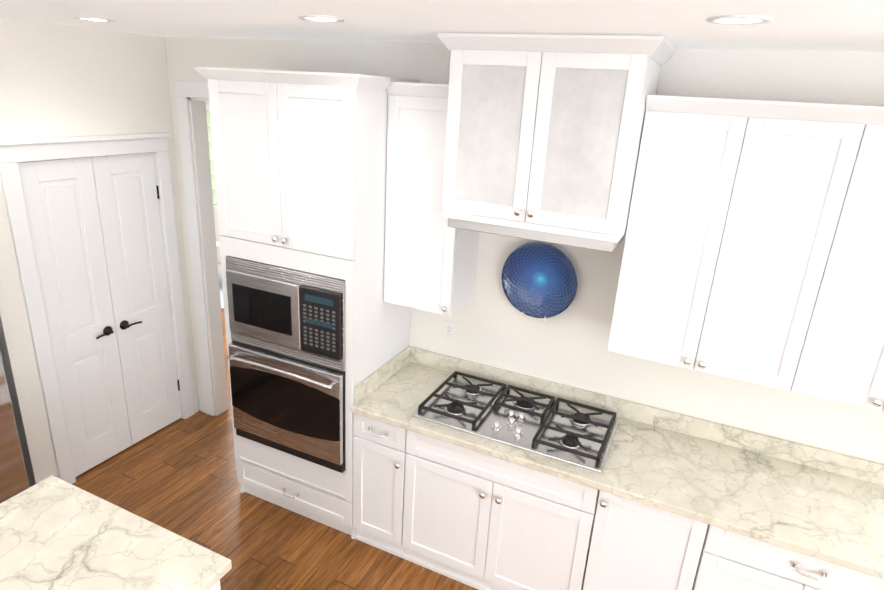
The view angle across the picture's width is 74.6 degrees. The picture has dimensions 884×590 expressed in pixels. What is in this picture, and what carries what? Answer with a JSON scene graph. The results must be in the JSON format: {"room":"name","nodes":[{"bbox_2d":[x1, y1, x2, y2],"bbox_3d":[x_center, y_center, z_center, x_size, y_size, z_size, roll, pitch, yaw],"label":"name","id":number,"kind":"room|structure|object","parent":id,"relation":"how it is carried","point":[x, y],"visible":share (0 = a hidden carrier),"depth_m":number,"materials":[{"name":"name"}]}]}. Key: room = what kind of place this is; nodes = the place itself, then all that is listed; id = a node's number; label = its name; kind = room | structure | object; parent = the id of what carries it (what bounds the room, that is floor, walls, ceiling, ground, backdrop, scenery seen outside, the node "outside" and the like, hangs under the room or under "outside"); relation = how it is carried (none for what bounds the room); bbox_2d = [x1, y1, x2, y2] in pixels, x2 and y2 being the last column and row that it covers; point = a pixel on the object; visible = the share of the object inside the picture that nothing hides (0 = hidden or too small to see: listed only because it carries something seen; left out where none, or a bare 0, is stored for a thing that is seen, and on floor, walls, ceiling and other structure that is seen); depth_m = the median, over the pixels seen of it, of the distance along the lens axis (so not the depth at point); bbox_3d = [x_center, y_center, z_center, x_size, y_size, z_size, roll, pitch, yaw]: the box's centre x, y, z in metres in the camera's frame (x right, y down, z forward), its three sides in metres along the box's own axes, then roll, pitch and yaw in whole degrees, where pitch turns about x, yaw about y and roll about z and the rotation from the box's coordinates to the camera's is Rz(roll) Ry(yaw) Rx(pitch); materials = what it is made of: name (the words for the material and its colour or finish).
{"room":"kitchen","nodes":[
{"label":"kitchen","id":0,"kind":"room"},
{"bbox_2d":[0,16,199,486],"bbox_3d":[-2.448,-0.264,3.805,0.679,2.750,1.259,12,21,23],"label":"wall","id":1,"kind":"structure","parent":0,"point":[59,80],"depth_m":3.35,"materials":[{"name":"beige paint"}]},
{"bbox_2d":[0,132,193,483],"bbox_3d":[-2.181,0.063,3.813,0.159,2.156,1.086,12,21,23],"label":"door frame","id":2,"kind":"structure","parent":1,"relation":"attached to","point":[13,152],"depth_m":3.50,"materials":[{"name":"white paint"}]},
{"bbox_2d":[17,152,181,476],"bbox_3d":[-2.151,0.124,3.818,0.087,2.018,0.875,12,21,23],"label":"pantry doors","id":3,"kind":"structure","parent":1,"relation":"in","point":[96,231],"depth_m":3.76,"materials":[{"name":"white paint"}]},
{"bbox_2d":[36,396,203,483],"bbox_3d":[-2.181,1.041,4.091,0.067,0.130,1.259,12,21,23],"label":"baseboard","id":4,"kind":"structure","parent":1,"relation":"attached to","point":[196,404],"depth_m":4.61,"materials":[{"name":"white paint"}]},
{"bbox_2d":[205,101,218,241],"bbox_3d":[-1.046,-1.555,7.735,6.600,2.750,0.120,12,21,23],"label":"wall","id":5,"kind":"structure","parent":0,"point":[212,176],"depth_m":8.85,"materials":[{"name":"beige paint"}]},
{"bbox_2d":[206,104,216,210],"bbox_3d":[-2.420,-1.831,8.272,2.580,1.570,0.070,12,21,23],"label":"window","id":6,"kind":"structure","parent":5,"relation":"in","point":[211,158],"depth_m":8.71,"materials":[{"name":"white paint"}]},
{"bbox_2d":[72,308,477,589],"bbox_3d":[-1.700,1.693,2.590,10.840,0.060,11.340,12,21,23],"label":"floor","id":7,"kind":"structure","parent":0,"point":[179,476],"depth_m":3.52,"materials":[{"name":"brown wood"}]},
{"bbox_2d":[0,352,29,502],"bbox_3d":[-2.870,0.530,2.875,0.872,1.819,0.910,12,21,23],"label":"refrigerator","id":8,"kind":"object","parent":7,"relation":"on","point":[13,478],"visible":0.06,"depth_m":3.19,"materials":[{"name":"grey metal"}]},
{"bbox_2d":[209,580,220,589],"bbox_3d":[-1.441,1.444,1.923,0.920,0.876,1.033,12,21,23],"label":"base cabinet","id":9,"kind":"object","parent":7,"relation":"on","point":[216,586],"visible":0.08,"depth_m":2.02,"materials":[{"name":"white paint"}]},
{"bbox_2d":[0,475,231,589],"bbox_3d":[-1.862,1.301,0.868,0.980,0.041,3.190,12,21,23],"label":"countertop","id":10,"kind":"structure","parent":9,"relation":"on","point":[56,533],"depth_m":2.06,"materials":[{"name":"beige stone"}]},
{"bbox_2d":[219,275,223,308],"bbox_3d":[-2.687,-0.173,7.670,3.000,0.010,1.650,12,21,23],"label":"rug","id":11,"kind":"object","parent":7,"relation":"on","point":[221,292],"depth_m":7.25,"materials":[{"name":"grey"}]},
{"bbox_2d":[216,242,221,275],"bbox_3d":[-2.466,-0.585,7.478,0.880,0.923,0.740,5,19,4],"label":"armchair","id":12,"kind":"object","parent":11,"relation":"on","point":[218,258],"visible":0.02,"depth_m":7.16,"materials":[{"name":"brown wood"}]},
{"bbox_2d":[194,66,418,538],"bbox_3d":[-0.724,0.072,3.406,0.970,2.565,0.662,12,21,23],"label":"tall cabinet","id":13,"kind":"object","parent":7,"relation":"on","point":[300,163],"visible":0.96,"depth_m":2.93,"materials":[{"name":"white paint"}]},
{"bbox_2d":[225,256,344,371],"bbox_3d":[-0.761,0.038,3.302,0.776,0.500,0.470,12,21,23],"label":"built-in microwave","id":14,"kind":"object","parent":13,"relation":"in","point":[297,314],"visible":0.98,"depth_m":3.08,"materials":[{"name":"grey metal"}]},
{"bbox_2d":[227,341,344,472],"bbox_3d":[-0.784,0.565,3.503,0.776,0.615,0.653,12,21,23],"label":"wall oven","id":15,"kind":"object","parent":13,"relation":"in","point":[289,405],"visible":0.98,"depth_m":3.25,"materials":[{"name":"grey"}]},
{"bbox_2d":[353,413,392,552],"bbox_3d":[-0.194,0.981,3.454,0.385,0.876,0.630,12,21,23],"label":"base cabinet","id":16,"kind":"object","parent":7,"relation":"on","point":[372,439],"depth_m":3.21,"materials":[{"name":"white paint"}]},
{"bbox_2d":[389,426,580,589],"bbox_3d":[0.371,1.098,3.213,1.109,0.876,0.630,12,21,23],"label":"base cabinet","id":17,"kind":"object","parent":7,"relation":"on","point":[475,519],"depth_m":2.96,"materials":[{"name":"white paint"}]},
{"bbox_2d":[565,484,688,589],"bbox_3d":[1.024,1.232,2.934,0.584,0.876,0.630,12,21,23],"label":"base cabinet","id":18,"kind":"object","parent":7,"relation":"on","point":[620,543],"depth_m":2.64,"materials":[{"name":"white paint"}]},
{"bbox_2d":[673,518,883,589],"bbox_3d":[1.546,1.340,2.711,0.820,0.876,0.630,12,21,23],"label":"base cabinet","id":19,"kind":"object","parent":7,"relation":"on","point":[713,557],"depth_m":2.41,"materials":[{"name":"white paint"}]},
{"bbox_2d":[351,346,883,578],"bbox_3d":[0.810,0.708,2.857,2.557,0.137,0.655,12,21,23],"label":"countertop","id":20,"kind":"structure","parent":19,"relation":"on","point":[821,504],"depth_m":2.71,"materials":[{"name":"beige stone"}]},
{"bbox_2d":[412,371,619,472],"bbox_3d":[0.397,0.623,3.048,0.975,0.054,0.530,12,21,23],"label":"gas cooktop","id":21,"kind":"object","parent":20,"relation":"in","point":[553,428],"visible":1,"depth_m":3.00,"materials":[{"name":"silver metal"}]},
{"bbox_2d":[0,0,883,51],"bbox_3d":[-1.549,-0.957,1.666,10.840,0.060,11.340,12,21,23],"label":"ceiling","id":22,"kind":"structure","parent":0,"point":[834,25],"depth_m":2.02,"materials":[{"name":"paint"}]},
{"bbox_2d":[74,16,114,21],"bbox_3d":[-1.644,-1.310,2.748,0.169,0.018,0.169,-2,20,-14],"label":"recessed light","id":23,"kind":"object","parent":22,"relation":"in","point":[95,19],"depth_m":2.73,"materials":[{"name":"white paint"}]},
{"bbox_2d":[298,15,343,22],"bbox_3d":[-0.455,-1.047,2.188,0.169,0.018,0.169,8,20,14],"label":"recessed light","id":24,"kind":"object","parent":22,"relation":"in","point":[318,18],"depth_m":2.18,"materials":[{"name":"white paint"}]},
{"bbox_2d":[706,15,772,24],"bbox_3d":[0.837,-0.781,1.636,0.169,0.018,0.169,8,20,14],"label":"recessed light","id":25,"kind":"object","parent":22,"relation":"in","point":[739,19],"depth_m":1.63,"materials":[{"name":"white paint"}]},
{"bbox_2d":[164,37,883,463],"bbox_3d":[0.768,0.148,3.151,7.150,2.750,0.120,12,21,23],"label":"wall","id":26,"kind":"structure","parent":0,"point":[498,329],"depth_m":3.04,"materials":[{"name":"beige paint"}]},
{"bbox_2d":[174,80,214,415],"bbox_3d":[-1.370,-0.143,4.030,1.000,2.490,0.020,12,21,23],"label":"trim","id":27,"kind":"structure","parent":26,"relation":"attached to","point":[184,90],"depth_m":4.10,"materials":[{"name":"white paint"}]},
{"bbox_2d":[189,97,228,415],"bbox_3d":[-1.343,-0.115,4.108,0.799,2.390,0.122,12,21,23],"label":"door frame","id":28,"kind":"structure","parent":26,"relation":"attached to","point":[198,117],"depth_m":4.20,"materials":[{"name":"white paint"}]},
{"bbox_2d":[384,82,478,315],"bbox_3d":[-0.046,-0.503,3.058,0.404,1.140,0.367,12,21,23],"label":"upper cabinet","id":29,"kind":"object","parent":26,"relation":"attached to","point":[430,264],"visible":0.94,"depth_m":2.96,"materials":[{"name":"white paint"}]},
{"bbox_2d":[443,320,454,340],"bbox_3d":[0.043,0.213,3.455,0.072,0.118,0.008,12,21,23],"label":"wall outlet","id":30,"kind":"object","parent":26,"relation":"attached to","point":[449,330],"visible":1,"depth_m":3.45,"materials":[{"name":"white plastic"}]},
{"bbox_2d":[501,243,577,320],"bbox_3d":[0.517,-0.077,3.078,0.410,0.416,0.053,12,21,23],"label":"wall art","id":31,"kind":"object","parent":26,"relation":"attached to","point":[539,280],"visible":1,"depth_m":3.09,"materials":[{"name":"blue glass"}]},
{"bbox_2d":[437,33,675,251],"bbox_3d":[0.481,-0.697,2.628,0.902,0.830,0.552,12,21,23],"label":"upper cabinet","id":32,"kind":"object","parent":26,"relation":"attached to","point":[543,135],"visible":0.98,"depth_m":2.40,"materials":[{"name":"white paint"}]},
{"bbox_2d":[607,95,846,386],"bbox_3d":[1.244,-0.237,2.526,0.820,1.128,0.335,12,21,23],"label":"upper cabinet","id":33,"kind":"object","parent":26,"relation":"attached to","point":[753,250],"depth_m":2.38,"materials":[{"name":"white paint"}]},
{"bbox_2d":[771,105,883,411],"bbox_3d":[1.823,-0.118,2.279,0.699,1.128,0.335,12,21,23],"label":"upper cabinet","id":34,"kind":"object","parent":26,"relation":"attached to","point":[833,344],"depth_m":2.25,"materials":[{"name":"white paint"}]}
]}

